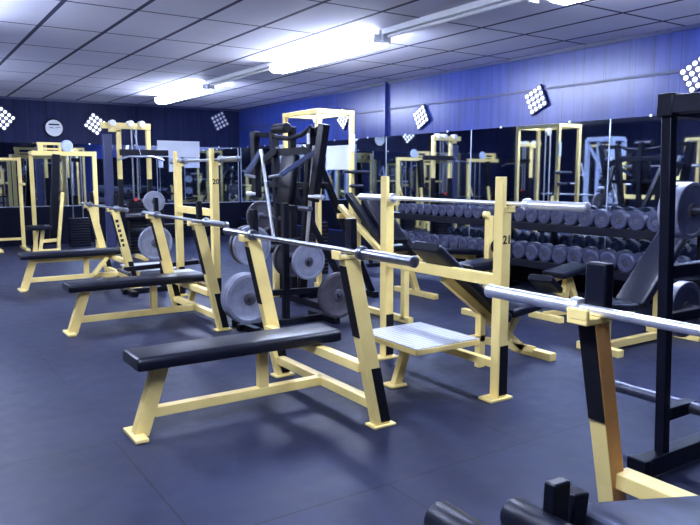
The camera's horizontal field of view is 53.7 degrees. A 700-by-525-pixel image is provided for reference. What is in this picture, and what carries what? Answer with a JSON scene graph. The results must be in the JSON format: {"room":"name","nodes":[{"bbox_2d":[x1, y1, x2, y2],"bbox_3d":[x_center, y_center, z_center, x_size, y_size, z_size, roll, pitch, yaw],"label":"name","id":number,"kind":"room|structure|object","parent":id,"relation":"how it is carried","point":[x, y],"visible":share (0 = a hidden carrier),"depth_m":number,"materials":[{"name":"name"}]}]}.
{"room":"gym","nodes":[
{"label":"gym","id":0,"kind":"room"},
{"bbox_2d":[0,98,240,207],"bbox_3d":[-7.324,-1.760,13.460,11.200,2.950,0.120,-5,9,-33],"label":"wall","id":1,"kind":"structure","parent":0,"point":[167,124],"depth_m":14.80,"materials":[{"name":"blue paint"}]},
{"bbox_2d":[0,106,15,130],"bbox_3d":[-6.815,-2.825,13.555,0.491,0.491,0.062,-5,9,-33],"label":"panel","id":2,"kind":"object","parent":1,"relation":"attached to","point":[6,118],"visible":1,"depth_m":13.57,"materials":[{"name":"white plastic"}]},
{"bbox_2d":[0,142,68,207],"bbox_3d":[-6.702,-1.755,13.791,2.000,1.303,0.020,-5,9,-33],"label":"wall mirror","id":3,"kind":"object","parent":1,"relation":"attached to","point":[9,192],"visible":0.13,"depth_m":13.92,"materials":[{"name":"clear glass"}]},
{"bbox_2d":[44,119,63,137],"bbox_3d":[-6.038,-2.743,14.098,0.380,0.380,0.040,-5,9,-33],"label":"wall clock","id":4,"kind":"object","parent":1,"relation":"attached to","point":[54,128],"visible":1,"depth_m":14.09,"materials":[{"name":"white plastic"}]},
{"bbox_2d":[67,143,104,205],"bbox_3d":[-5.563,-1.851,14.540,0.727,1.293,0.020,-5,9,-33],"label":"wall mirror","id":5,"kind":"object","parent":1,"relation":"attached to","point":[87,178],"depth_m":14.53,"materials":[{"name":"clear glass"}]},
{"bbox_2d":[83,112,105,135],"bbox_3d":[-5.357,-2.907,14.519,0.485,0.485,0.062,-5,9,-33],"label":"panel","id":6,"kind":"object","parent":1,"relation":"attached to","point":[92,123],"visible":0.86,"depth_m":14.49,"materials":[{"name":"white plastic"}]},
{"bbox_2d":[112,145,117,197],"bbox_3d":[-5.054,-1.955,14.868,0.087,1.110,0.020,-5,9,-33],"label":"wall mirror","id":7,"kind":"object","parent":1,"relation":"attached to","point":[114,153],"depth_m":14.86,"materials":[{"name":"clear glass"}]},
{"bbox_2d":[0,96,237,110],"bbox_3d":[-7.284,-3.196,13.217,11.200,0.040,0.024,-5,9,-33],"label":"trim","id":8,"kind":"structure","parent":1,"relation":"attached to","point":[5,97],"depth_m":14.69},
{"bbox_2d":[0,203,240,246],"bbox_3d":[-7.286,-0.666,13.541,11.200,0.760,0.016,-5,9,-33],"label":"baseboard","id":9,"kind":"structure","parent":1,"relation":"attached to","point":[10,225],"depth_m":14.45,"materials":[{"name":"black"}]},
{"bbox_2d":[122,155,146,204],"bbox_3d":[-4.706,-1.805,15.119,0.524,1.058,0.020,-5,9,-33],"label":"wall mirror","id":10,"kind":"object","parent":1,"relation":"attached to","point":[126,163],"depth_m":15.10,"materials":[{"name":"clear glass"}]},
{"bbox_2d":[151,156,157,191],"bbox_3d":[-4.339,-1.964,15.344,0.127,0.772,0.020,-5,9,-33],"label":"wall mirror","id":11,"kind":"object","parent":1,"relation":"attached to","point":[153,161],"depth_m":15.35,"materials":[{"name":"clear glass"}]},
{"bbox_2d":[157,146,238,203],"bbox_3d":[-3.468,-2.024,15.919,1.960,1.303,0.020,-5,9,-33],"label":"wall mirror","id":12,"kind":"object","parent":1,"relation":"attached to","point":[195,181],"visible":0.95,"depth_m":15.96,"materials":[{"name":"clear glass"}]},
{"bbox_2d":[157,140,199,167],"bbox_3d":[-3.858,-2.440,15.584,0.980,0.595,0.012,-5,9,-33],"label":"notice board","id":13,"kind":"object","parent":12,"relation":"attached to","point":[186,149],"visible":0.97,"depth_m":15.62,"materials":[{"name":"white paper"}]},
{"bbox_2d":[210,111,228,130],"bbox_3d":[-3.023,-3.280,16.032,0.471,0.471,0.062,-5,9,-33],"label":"panel","id":14,"kind":"object","parent":1,"relation":"attached to","point":[219,120],"visible":1,"depth_m":16.01,"materials":[{"name":"white plastic"}]},
{"bbox_2d":[0,235,699,524],"bbox_3d":[-2.067,0.749,5.789,11.600,0.100,19.300,-5,9,-33],"label":"floor","id":15,"kind":"structure","parent":0,"point":[306,456],"depth_m":4.01,"materials":[{"name":"rubber"}]},
{"bbox_2d":[0,158,30,252],"bbox_3d":[-6.429,-1.102,13.040,0.530,1.750,0.800,-5,9,-33],"label":"station","id":16,"kind":"object","parent":15,"relation":"on","point":[19,171],"visible":1,"depth_m":13.24,"materials":[{"name":"yellow metal"}]},
{"bbox_2d":[25,140,98,251],"bbox_3d":[-5.411,-1.252,12.970,1.340,2.073,0.790,-5,9,-33],"label":"machine","id":17,"kind":"object","parent":15,"relation":"on","point":[79,231],"visible":0.91,"depth_m":12.92,"materials":[{"name":"yellow metal"}]},
{"bbox_2d":[17,192,142,291],"bbox_3d":[-3.522,-0.283,8.798,1.332,1.190,1.290,-5,9,-33],"label":"press","id":18,"kind":"object","parent":15,"relation":"on","point":[105,254],"visible":0.88,"depth_m":8.71,"materials":[{"name":"yellow metal"}]},
{"bbox_2d":[81,202,128,212],"bbox_3d":[-3.155,-0.713,8.807,0.076,0.075,2.160,-5,9,-33],"label":"barbell","id":19,"kind":"object","parent":18,"relation":"on","point":[115,208],"visible":0.97,"depth_m":8.50,"materials":[{"name":"metal"}]},
{"bbox_2d":[100,120,167,260],"bbox_3d":[-3.531,-1.226,11.684,1.097,2.332,0.720,-5,9,-33],"label":"lat pulldown","id":20,"kind":"object","parent":15,"relation":"on","point":[137,222],"visible":0.77,"depth_m":11.72,"materials":[{"name":"yellow metal"}]},
{"bbox_2d":[62,197,232,336],"bbox_3d":[-1.991,0.012,6.472,1.332,1.190,1.290,-5,9,-33],"label":"press","id":21,"kind":"object","parent":15,"relation":"on","point":[169,278],"visible":0.94,"depth_m":6.35,"materials":[{"name":"yellow metal"}]},
{"bbox_2d":[141,210,228,227],"bbox_3d":[-1.585,-0.411,6.424,0.076,0.075,2.160,-5,9,-33],"label":"barbell","id":22,"kind":"object","parent":21,"relation":"on","point":[205,222],"visible":0.94,"depth_m":6.08,"materials":[{"name":"metal"}]},
{"bbox_2d":[120,262,175,275],"bbox_3d":[-2.795,0.124,9.698,0.620,0.158,0.800,-5,9,-33],"label":"step platform","id":23,"kind":"object","parent":15,"relation":"on","point":[146,263],"visible":0.3,"depth_m":9.77,"materials":[{"name":"grey metal"}]},
{"bbox_2d":[117,198,199,296],"bbox_3d":[-2.304,-0.226,8.470,1.000,1.160,0.500,-5,9,-33],"label":"tree","id":24,"kind":"object","parent":15,"relation":"on","point":[133,292],"visible":0.41,"depth_m":8.40,"materials":[{"name":"black metal"}]},
{"bbox_2d":[143,191,164,211],"bbox_3d":[-2.316,-0.719,8.170,0.250,0.250,0.046,-5,9,-33],"label":"weight plate","id":25,"kind":"object","parent":24,"relation":"on","point":[148,198],"visible":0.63,"depth_m":8.14,"materials":[{"name":"grey metal"}]},
{"bbox_2d":[138,226,172,259],"bbox_3d":[-2.316,-0.233,8.232,0.410,0.410,0.046,-5,9,-33],"label":"weight plate","id":26,"kind":"object","parent":24,"relation":"on","point":[146,240],"visible":0.66,"depth_m":8.18,"materials":[{"name":"grey metal"}]},
{"bbox_2d":[173,148,221,308],"bbox_3d":[-1.793,-0.381,7.583,0.370,1.690,1.200,-5,9,-33],"label":"press","id":27,"kind":"object","parent":15,"relation":"on","point":[213,211],"visible":0.63,"depth_m":7.57,"materials":[{"name":"yellow metal"}]},
{"bbox_2d":[169,156,240,164],"bbox_3d":[-1.597,-1.097,7.430,0.076,0.075,1.910,-5,9,-33],"label":"barbell","id":28,"kind":"object","parent":27,"relation":"on","point":[220,159],"visible":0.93,"depth_m":7.03,"materials":[{"name":"metal"}]},
{"bbox_2d":[123,209,395,444],"bbox_3d":[-0.646,0.319,4.047,1.332,1.190,1.290,-5,9,-33],"label":"weight bench","id":29,"kind":"object","parent":15,"relation":"on","point":[154,359],"visible":0.96,"depth_m":3.91,"materials":[{"name":"yellow metal"}]},
{"bbox_2d":[223,227,418,267],"bbox_3d":[-0.296,-0.115,4.082,0.076,0.075,2.160,-5,9,-33],"label":"barbell","id":30,"kind":"object","parent":29,"relation":"on","point":[361,253],"visible":1,"depth_m":3.60,"materials":[{"name":"metal"}]},
{"bbox_2d":[232,203,342,331],"bbox_3d":[-0.612,0.018,6.548,1.000,1.160,0.500,-5,9,-33],"label":"tree","id":31,"kind":"object","parent":15,"relation":"on","point":[286,291],"visible":0.63,"depth_m":6.54,"materials":[{"name":"black metal"}]},
{"bbox_2d":[223,273,246,319],"bbox_3d":[-0.926,0.316,6.207,0.450,0.450,0.046,-5,9,-33],"label":"weight plate","id":32,"kind":"object","parent":31,"relation":"on","point":[233,278],"visible":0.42,"depth_m":6.09,"materials":[{"name":"grey metal"}]},
{"bbox_2d":[221,272,249,317],"bbox_3d":[-0.954,0.310,6.248,0.450,0.450,0.046,-5,9,-33],"label":"weight plate","id":33,"kind":"object","parent":31,"relation":"on","point":[230,278],"visible":0.15,"depth_m":6.14,"materials":[{"name":"grey metal"}]},
{"bbox_2d":[229,225,249,264],"bbox_3d":[-0.912,-0.155,6.181,0.360,0.360,0.046,-5,9,-33],"label":"weight plate","id":34,"kind":"object","parent":31,"relation":"on","point":[241,227],"visible":0.16,"depth_m":6.09,"materials":[{"name":"metal"}]},
{"bbox_2d":[225,273,272,323],"bbox_3d":[-0.898,0.321,6.165,0.450,0.450,0.046,-5,9,-33],"label":"weight plate","id":35,"kind":"object","parent":31,"relation":"on","point":[238,306],"visible":0.78,"depth_m":6.11,"materials":[{"name":"grey metal"}]},
{"bbox_2d":[232,226,270,265],"bbox_3d":[-0.868,-0.146,6.114,0.360,0.360,0.046,-5,9,-33],"label":"weight plate","id":36,"kind":"object","parent":31,"relation":"on","point":[238,247],"visible":0.37,"depth_m":6.06,"materials":[{"name":"grey metal"}]},
{"bbox_2d":[273,244,299,276],"bbox_3d":[-0.578,-0.045,6.744,0.380,0.380,0.046,-5,9,-33],"label":"weight plate","id":37,"kind":"object","parent":31,"relation":"on","point":[277,252],"visible":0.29,"depth_m":6.67,"materials":[{"name":"metal"}]},
{"bbox_2d":[291,246,324,279],"bbox_3d":[-0.390,-0.009,6.463,0.340,0.340,0.046,-5,9,-33],"label":"weight plate","id":38,"kind":"object","parent":31,"relation":"on","point":[301,268],"visible":0.82,"depth_m":6.44,"materials":[{"name":"grey metal"}]},
{"bbox_2d":[317,272,347,317],"bbox_3d":[-0.115,0.315,6.688,0.450,0.450,0.046,-5,9,-33],"label":"weight plate","id":39,"kind":"object","parent":31,"relation":"on","point":[331,305],"visible":0.75,"depth_m":6.63,"materials":[{"name":"metal"}]},
{"bbox_2d":[244,123,378,309],"bbox_3d":[-0.431,-0.572,7.925,1.317,1.984,1.760,-5,9,-33],"label":"machine","id":40,"kind":"object","parent":15,"relation":"on","point":[284,184],"visible":0.83,"depth_m":7.68,"materials":[{"name":"black metal"}]},
{"bbox_2d":[246,201,273,230],"bbox_3d":[-1.087,-0.559,8.419,0.380,0.380,0.046,-5,9,-33],"label":"weight plate","id":41,"kind":"object","parent":40,"relation":"on","point":[262,208],"visible":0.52,"depth_m":8.40,"materials":[{"name":"metal"}]},
{"bbox_2d":[282,108,369,286],"bbox_3d":[-0.336,-0.861,9.201,0.750,2.238,1.025,-5,9,-33],"label":"cable machine","id":42,"kind":"object","parent":15,"relation":"on","point":[317,118],"visible":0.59,"depth_m":8.87,"materials":[{"name":"yellow metal"}]},
{"bbox_2d":[337,192,422,323],"bbox_3d":[0.305,-0.077,6.949,0.480,1.237,1.030,-5,9,-33],"label":"machine","id":43,"kind":"object","parent":15,"relation":"on","point":[372,235],"visible":0.52,"depth_m":6.78,"materials":[{"name":"yellow metal"}]},
{"bbox_2d":[394,241,482,299],"bbox_3d":[0.970,0.056,8.336,1.453,0.634,0.760,-5,9,-33],"label":"bench","id":44,"kind":"object","parent":15,"relation":"on","point":[464,253],"visible":0.41,"depth_m":8.22,"materials":[{"name":"black leather"}]},
{"bbox_2d":[373,176,555,403],"bbox_3d":[0.812,0.091,4.969,1.600,1.410,1.320,-5,9,-33],"label":"rack","id":45,"kind":"object","parent":15,"relation":"on","point":[418,338],"visible":0.88,"depth_m":4.68,"materials":[{"name":"yellow metal"}]},
{"bbox_2d":[358,193,590,211],"bbox_3d":[0.693,-0.418,4.692,0.076,0.075,2.210,-5,9,-33],"label":"barbell","id":46,"kind":"object","parent":45,"relation":"on","point":[527,204],"visible":1,"depth_m":4.22,"materials":[{"name":"silver metal"}]},
{"bbox_2d":[459,211,511,316],"bbox_3d":[1.306,0.025,6.864,0.548,1.065,0.500,-5,9,-33],"label":"bench","id":47,"kind":"object","parent":15,"relation":"on","point":[485,264],"visible":0.29,"depth_m":6.83,"materials":[{"name":"yellow metal"}]},
{"bbox_2d":[366,210,699,288],"bbox_3d":[1.923,-0.115,8.770,0.660,0.865,5.100,-5,9,-33],"label":"dumbbell rack","id":48,"kind":"object","parent":15,"relation":"on","point":[646,234],"visible":0.19,"depth_m":7.89,"materials":[{"name":"black metal"}]},
{"bbox_2d":[440,235,462,246],"bbox_3d":[1.393,-0.278,9.391,0.315,0.176,0.176,-5,9,-33],"label":"dumbbell","id":49,"kind":"object","parent":48,"relation":"on","point":[444,241],"visible":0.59,"depth_m":9.30,"materials":[{"name":"metal"}]},
{"bbox_2d":[447,205,467,216],"bbox_3d":[1.478,-0.705,9.426,0.302,0.164,0.164,-5,9,-33],"label":"dumbbell","id":50,"kind":"object","parent":48,"relation":"on","point":[451,208],"visible":0.49,"depth_m":9.33,"materials":[{"name":"metal"}]},
{"bbox_2d":[449,236,472,247],"bbox_3d":[1.494,-0.259,9.240,0.315,0.176,0.176,-5,9,-33],"label":"dumbbell","id":51,"kind":"object","parent":48,"relation":"on","point":[453,243],"visible":0.54,"depth_m":9.15,"materials":[{"name":"metal"}]},
{"bbox_2d":[455,205,477,217],"bbox_3d":[1.573,-0.687,9.284,0.302,0.164,0.164,-5,9,-33],"label":"dumbbell","id":52,"kind":"object","parent":48,"relation":"on","point":[459,211],"visible":0.52,"depth_m":9.20,"materials":[{"name":"metal"}]},
{"bbox_2d":[458,237,482,247],"bbox_3d":[1.595,-0.240,9.088,0.315,0.176,0.176,-5,9,-33],"label":"dumbbell","id":53,"kind":"object","parent":48,"relation":"on","point":[463,242],"visible":0.52,"depth_m":9.00,"materials":[{"name":"metal"}]},
{"bbox_2d":[464,205,485,217],"bbox_3d":[1.669,-0.669,9.142,0.302,0.164,0.164,-5,9,-33],"label":"dumbbell","id":54,"kind":"object","parent":48,"relation":"on","point":[468,211],"visible":0.4,"depth_m":9.05,"materials":[{"name":"metal"}]},
{"bbox_2d":[473,206,494,218],"bbox_3d":[1.764,-0.651,8.999,0.302,0.164,0.164,-5,9,-33],"label":"dumbbell","id":55,"kind":"object","parent":48,"relation":"on","point":[477,212],"visible":0.46,"depth_m":8.91,"materials":[{"name":"metal"}]},
{"bbox_2d":[512,242,540,258],"bbox_3d":[2.129,-0.147,8.290,0.332,0.192,0.192,-5,9,-33],"label":"dumbbell","id":56,"kind":"object","parent":48,"relation":"on","point":[518,250],"visible":0.59,"depth_m":8.19,"materials":[{"name":"metal"}]},
{"bbox_2d":[514,207,539,221],"bbox_3d":[2.163,-0.583,8.401,0.319,0.180,0.180,-5,9,-33],"label":"dumbbell","id":57,"kind":"object","parent":48,"relation":"on","point":[519,214],"visible":0.41,"depth_m":8.30,"materials":[{"name":"metal"}]},
{"bbox_2d":[368,243,699,283],"bbox_3d":[1.848,-0.073,8.726,0.380,0.088,5.100,-5,9,-33],"label":"shelf","id":58,"kind":"object","parent":48,"relation":"attached to","point":[538,264],"depth_m":7.80,"materials":[{"name":"black metal"}]},
{"bbox_2d":[525,243,553,260],"bbox_3d":[2.239,-0.126,8.124,0.332,0.192,0.192,-5,9,-33],"label":"dumbbell","id":59,"kind":"object","parent":48,"relation":"on","point":[531,251],"visible":0.55,"depth_m":8.03,"materials":[{"name":"metal"}]},
{"bbox_2d":[526,209,552,222],"bbox_3d":[2.268,-0.563,8.245,0.319,0.180,0.180,-5,9,-33],"label":"dumbbell","id":60,"kind":"object","parent":48,"relation":"on","point":[532,215],"visible":0.52,"depth_m":8.14,"materials":[{"name":"metal"}]},
{"bbox_2d":[538,209,553,223],"bbox_3d":[2.372,-0.543,8.088,0.319,0.180,0.180,-5,9,-33],"label":"dumbbell","id":61,"kind":"object","parent":48,"relation":"on","point":[544,216],"visible":0.41,"depth_m":7.99,"materials":[{"name":"metal"}]},
{"bbox_2d":[394,210,699,242],"bbox_3d":[1.948,-0.503,8.738,0.380,0.088,5.100,-5,9,-33],"label":"shelf","id":62,"kind":"object","parent":48,"relation":"attached to","point":[646,234],"depth_m":7.88,"materials":[{"name":"black metal"}]},
{"bbox_2d":[538,244,567,261],"bbox_3d":[2.350,-0.105,7.959,0.332,0.192,0.192,-5,9,-33],"label":"dumbbell","id":63,"kind":"object","parent":48,"relation":"on","point":[545,252],"visible":0.57,"depth_m":7.86,"materials":[{"name":"metal"}]},
{"bbox_2d":[551,210,566,224],"bbox_3d":[2.477,-0.524,7.932,0.319,0.180,0.180,-5,9,-33],"label":"dumbbell","id":64,"kind":"object","parent":48,"relation":"on","point":[557,216],"visible":0.5,"depth_m":7.83,"materials":[{"name":"metal"}]},
{"bbox_2d":[552,246,580,263],"bbox_3d":[2.460,-0.084,7.794,0.332,0.192,0.192,-5,9,-33],"label":"dumbbell","id":65,"kind":"object","parent":48,"relation":"on","point":[559,255],"visible":0.58,"depth_m":7.70,"materials":[{"name":"metal"}]},
{"bbox_2d":[564,211,580,225],"bbox_3d":[2.581,-0.504,7.776,0.319,0.180,0.180,-5,9,-33],"label":"dumbbell","id":66,"kind":"object","parent":48,"relation":"on","point":[571,217],"visible":0.41,"depth_m":7.67,"materials":[{"name":"metal"}]},
{"bbox_2d":[567,246,598,263],"bbox_3d":[2.577,-0.068,7.618,0.344,0.204,0.204,-5,9,-33],"label":"dumbbell","id":67,"kind":"object","parent":48,"relation":"on","point":[575,255],"visible":0.47,"depth_m":7.52,"materials":[{"name":"metal"}]},
{"bbox_2d":[578,209,606,226],"bbox_3d":[2.695,-0.490,7.605,0.336,0.196,0.196,-5,9,-33],"label":"dumbbell","id":68,"kind":"object","parent":48,"relation":"on","point":[586,219],"visible":0.5,"depth_m":7.50,"materials":[{"name":"metal"}]},
{"bbox_2d":[583,248,615,263],"bbox_3d":[2.695,-0.045,7.443,0.344,0.204,0.204,-5,9,-33],"label":"dumbbell","id":69,"kind":"object","parent":48,"relation":"on","point":[589,255],"visible":0.38,"depth_m":7.36,"materials":[{"name":"metal"}]},
{"bbox_2d":[594,209,623,227],"bbox_3d":[2.808,-0.469,7.435,0.336,0.196,0.196,-5,9,-33],"label":"dumbbell","id":70,"kind":"object","parent":48,"relation":"on","point":[602,218],"visible":0.6,"depth_m":7.33,"materials":[{"name":"metal"}]},
{"bbox_2d":[599,250,631,269],"bbox_3d":[2.812,-0.023,7.267,0.344,0.204,0.204,-5,9,-33],"label":"dumbbell","id":71,"kind":"object","parent":48,"relation":"on","point":[611,256],"visible":0.4,"depth_m":7.16,"materials":[{"name":"metal"}]},
{"bbox_2d":[611,210,640,229],"bbox_3d":[2.922,-0.447,7.264,0.336,0.196,0.196,-5,9,-33],"label":"dumbbell","id":72,"kind":"object","parent":48,"relation":"on","point":[619,219],"visible":0.53,"depth_m":7.16,"materials":[{"name":"metal"}]},
{"bbox_2d":[617,252,644,272],"bbox_3d":[2.929,-0.001,7.092,0.344,0.204,0.204,-5,9,-33],"label":"dumbbell","id":73,"kind":"object","parent":48,"relation":"on","point":[626,263],"visible":0.52,"depth_m":6.99,"materials":[{"name":"metal"}]},
{"bbox_2d":[628,211,656,230],"bbox_3d":[3.036,-0.426,7.094,0.336,0.196,0.196,-5,9,-33],"label":"dumbbell","id":74,"kind":"object","parent":48,"relation":"on","point":[636,220],"visible":0.54,"depth_m":6.99,"materials":[{"name":"metal"}]},
{"bbox_2d":[646,213,658,231],"bbox_3d":[3.150,-0.404,6.924,0.336,0.196,0.196,-5,9,-33],"label":"dumbbell","id":75,"kind":"object","parent":48,"relation":"on","point":[652,224],"visible":0.3,"depth_m":6.84,"materials":[{"name":"metal"}]},
{"bbox_2d":[528,262,585,323],"bbox_3d":[2.103,0.291,6.910,0.799,0.527,0.400,-5,9,-33],"label":"bench","id":76,"kind":"object","parent":15,"relation":"on","point":[547,282],"visible":0.73,"depth_m":6.82,"materials":[{"name":"black leather"}]},
{"bbox_2d":[424,261,699,524],"bbox_3d":[0.887,0.644,1.763,1.411,1.120,1.320,-5,9,-33],"label":"weight bench","id":77,"kind":"object","parent":15,"relation":"on","point":[659,502],"visible":0.94,"depth_m":2.36,"materials":[{"name":"yellow metal"}]},
{"bbox_2d":[484,284,699,336],"bbox_3d":[1.158,0.226,1.916,0.076,0.075,2.160,-5,9,-33],"label":"barbell","id":78,"kind":"object","parent":77,"relation":"on","point":[490,290],"visible":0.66,"depth_m":2.41,"materials":[{"name":"silver metal"}]},
{"bbox_2d":[576,231,699,357],"bbox_3d":[2.415,0.185,5.775,1.178,1.022,0.500,-5,9,-33],"label":"bench","id":79,"kind":"object","parent":15,"relation":"on","point":[641,286],"visible":0.38,"depth_m":5.79,"materials":[{"name":"black leather"}]},
{"bbox_2d":[615,92,699,476],"bbox_3d":[2.155,0.144,3.104,1.405,1.775,1.700,-5,9,-33],"label":"power rack","id":80,"kind":"object","parent":15,"relation":"on","point":[665,456],"visible":0.8,"depth_m":3.19,"materials":[{"name":"black metal"}]},
{"bbox_2d":[672,281,699,336],"bbox_3d":[1.661,0.231,3.450,0.280,0.280,0.054,-5,9,-33],"label":"weight plate","id":81,"kind":"object","parent":80,"relation":"on","point":[685,293],"visible":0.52,"depth_m":3.42,"materials":[{"name":"grey metal"}]},
{"bbox_2d":[675,182,699,238],"bbox_3d":[1.661,-0.255,3.389,0.280,0.280,0.054,-5,9,-33],"label":"weight plate","id":82,"kind":"object","parent":80,"relation":"on","point":[687,225],"visible":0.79,"depth_m":3.35,"materials":[{"name":"grey metal"}]},
{"bbox_2d":[0,0,699,108],"bbox_3d":[-2.067,-2.277,5.406,11.600,0.100,19.300,-5,9,-33],"label":"ceiling","id":83,"kind":"structure","parent":0,"point":[117,51],"depth_m":7.92,"materials":[{"name":"tile"}]},
{"bbox_2d":[155,81,214,103],"bbox_3d":[-3.007,-3.028,12.393,0.220,0.165,2.450,-5,9,-33],"label":"fluorescent light","id":84,"kind":"object","parent":83,"relation":"attached to","point":[197,89],"visible":0.83,"depth_m":12.13,"materials":[{"name":"white plastic"}]},
{"bbox_2d":[207,62,272,89],"bbox_3d":[-1.667,-2.789,10.386,0.110,0.135,2.300,-5,9,-33],"label":"fluorescent light","id":85,"kind":"object","parent":83,"relation":"attached to","point":[261,68],"visible":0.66,"depth_m":10.29,"materials":[{"name":"white metal"}]},
{"bbox_2d":[269,30,390,73],"bbox_3d":[-0.327,-2.521,8.383,0.220,0.165,2.450,-5,9,-33],"label":"fluorescent light","id":86,"kind":"object","parent":83,"relation":"attached to","point":[371,41],"visible":0.85,"depth_m":8.10,"materials":[{"name":"white plastic"}]},
{"bbox_2d":[382,0,538,42],"bbox_3d":[0.945,-2.295,6.480,0.110,0.135,2.050,-5,9,-33],"label":"fluorescent light","id":87,"kind":"object","parent":83,"relation":"attached to","point":[480,6],"visible":1,"depth_m":6.47,"materials":[{"name":"white metal"}]},
{"bbox_2d":[547,0,583,4],"bbox_3d":[2.327,-2.041,4.593,0.220,0.165,2.450,-5,9,-33],"label":"fluorescent light","id":88,"kind":"object","parent":83,"relation":"attached to","point":[564,2],"visible":1,"depth_m":5.49,"materials":[{"name":"white plastic"}]},
{"bbox_2d":[239,28,699,230],"bbox_3d":[2.650,-1.157,8.701,0.120,2.950,18.900,-5,9,-33],"label":"wall","id":89,"kind":"structure","parent":0,"point":[636,97],"depth_m":9.10,"materials":[{"name":"blue paint"}]},
{"bbox_2d":[240,145,273,217],"bbox_3d":[-2.126,-1.813,15.747,0.019,1.680,1.780,-5,9,-33],"label":"wall mirror","id":90,"kind":"object","parent":89,"relation":"attached to","point":[245,182],"visible":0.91,"depth_m":16.11,"materials":[{"name":"clear glass"}]},
{"bbox_2d":[297,162,304,181],"bbox_3d":[-0.986,-1.833,14.012,0.019,0.381,0.294,-5,9,-33],"label":"wall mirror","id":91,"kind":"object","parent":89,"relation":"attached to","point":[300,177],"depth_m":14.02,"materials":[{"name":"clear glass"}]},
{"bbox_2d":[321,189,341,229],"bbox_3d":[-0.348,-1.013,13.147,0.019,0.742,0.715,-5,9,-33],"label":"wall mirror","id":92,"kind":"object","parent":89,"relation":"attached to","point":[328,213],"depth_m":13.24,"materials":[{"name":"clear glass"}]},
{"bbox_2d":[324,162,348,209],"bbox_3d":[-0.250,-1.443,12.943,0.019,0.863,0.834,-5,9,-33],"label":"wall mirror","id":93,"kind":"object","parent":89,"relation":"attached to","point":[339,180],"depth_m":12.84,"materials":[{"name":"clear glass"}]},
{"bbox_2d":[326,145,354,169],"bbox_3d":[-0.189,-1.937,12.752,0.018,0.460,0.960,-5,9,-33],"label":"notice board","id":94,"kind":"object","parent":93,"relation":"attached to","point":[337,157],"visible":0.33,"depth_m":12.79,"materials":[{"name":"white paper"}]},
{"bbox_2d":[337,108,348,129],"bbox_3d":[-0.118,-2.608,12.557,0.062,0.406,0.406,-5,9,-33],"label":"panel","id":95,"kind":"object","parent":89,"relation":"attached to","point":[343,121],"visible":0.73,"depth_m":12.54,"materials":[{"name":"white plastic"}]},
{"bbox_2d":[354,136,386,195],"bbox_3d":[0.353,-1.660,11.999,0.019,1.012,0.956,-5,9,-33],"label":"wall mirror","id":96,"kind":"object","parent":89,"relation":"attached to","point":[370,154],"depth_m":12.00,"materials":[{"name":"clear glass"}]},
{"bbox_2d":[383,82,387,135],"bbox_3d":[0.586,-2.548,11.488,0.050,0.890,0.050,-5,9,-33],"label":"trim","id":97,"kind":"structure","parent":89,"relation":"attached to","point":[385,85],"depth_m":11.47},
{"bbox_2d":[413,104,429,129],"bbox_3d":[1.109,-2.257,10.737,0.062,0.390,0.390,-5,9,-33],"label":"panel","id":98,"kind":"object","parent":89,"relation":"attached to","point":[421,116],"visible":1,"depth_m":10.70,"materials":[{"name":"white plastic"}]},
{"bbox_2d":[386,130,471,236],"bbox_3d":[1.174,-1.188,10.812,0.019,1.680,2.040,-5,9,-33],"label":"wall mirror","id":99,"kind":"object","parent":89,"relation":"attached to","point":[426,165],"visible":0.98,"depth_m":10.67,"materials":[{"name":"clear glass"}]},
{"bbox_2d":[238,70,679,129],"bbox_3d":[2.593,-2.169,8.535,0.016,0.028,18.900,-5,9,-33],"label":"trim","id":100,"kind":"structure","parent":89,"relation":"attached to","point":[673,71],"depth_m":9.12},
{"bbox_2d":[241,219,694,303],"bbox_3d":[2.593,0.122,8.825,0.016,0.380,18.900,-5,9,-33],"label":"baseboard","id":101,"kind":"structure","parent":89,"relation":"attached to","point":[335,238],"depth_m":9.31,"materials":[{"name":"black"}]},
{"bbox_2d":[238,23,699,110],"bbox_3d":[2.590,-2.596,8.479,0.024,0.040,18.900,-5,9,-33],"label":"trim","id":102,"kind":"structure","parent":89,"relation":"attached to","point":[693,26],"depth_m":9.09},
{"bbox_2d":[525,84,548,115],"bbox_3d":[2.381,-2.075,8.828,0.062,0.383,0.383,-5,9,-33],"label":"panel","id":103,"kind":"object","parent":89,"relation":"attached to","point":[536,99],"visible":1,"depth_m":8.80,"materials":[{"name":"white plastic"}]},
{"bbox_2d":[469,119,610,249],"bbox_3d":[2.373,-0.961,9.018,0.019,1.680,2.300,-5,9,-33],"label":"wall mirror","id":104,"kind":"object","parent":89,"relation":"attached to","point":[568,161],"visible":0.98,"depth_m":8.80,"materials":[{"name":"clear glass"}]},
{"bbox_2d":[605,236,651,253],"bbox_3d":[3.176,-0.194,7.894,0.019,0.167,0.591,-5,9,-33],"label":"wall mirror","id":105,"kind":"object","parent":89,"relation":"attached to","point":[616,243],"depth_m":7.90,"materials":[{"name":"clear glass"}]},
{"bbox_2d":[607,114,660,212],"bbox_3d":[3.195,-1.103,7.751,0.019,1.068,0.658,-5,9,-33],"label":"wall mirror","id":106,"kind":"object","parent":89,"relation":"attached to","point":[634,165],"depth_m":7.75,"materials":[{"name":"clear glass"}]},
{"bbox_2d":[676,119,699,182],"bbox_3d":[3.541,-1.167,7.217,0.019,0.657,0.279,-5,9,-33],"label":"wall mirror","id":107,"kind":"object","parent":89,"relation":"attached to","point":[688,130],"depth_m":7.22,"materials":[{"name":"clear glass"}]},
{"bbox_2d":[679,56,699,92],"bbox_3d":[3.552,-1.923,7.067,0.062,0.394,0.394,-5,9,-33],"label":"panel","id":108,"kind":"object","parent":89,"relation":"attached to","point":[690,74],"visible":0.98,"depth_m":7.09,"materials":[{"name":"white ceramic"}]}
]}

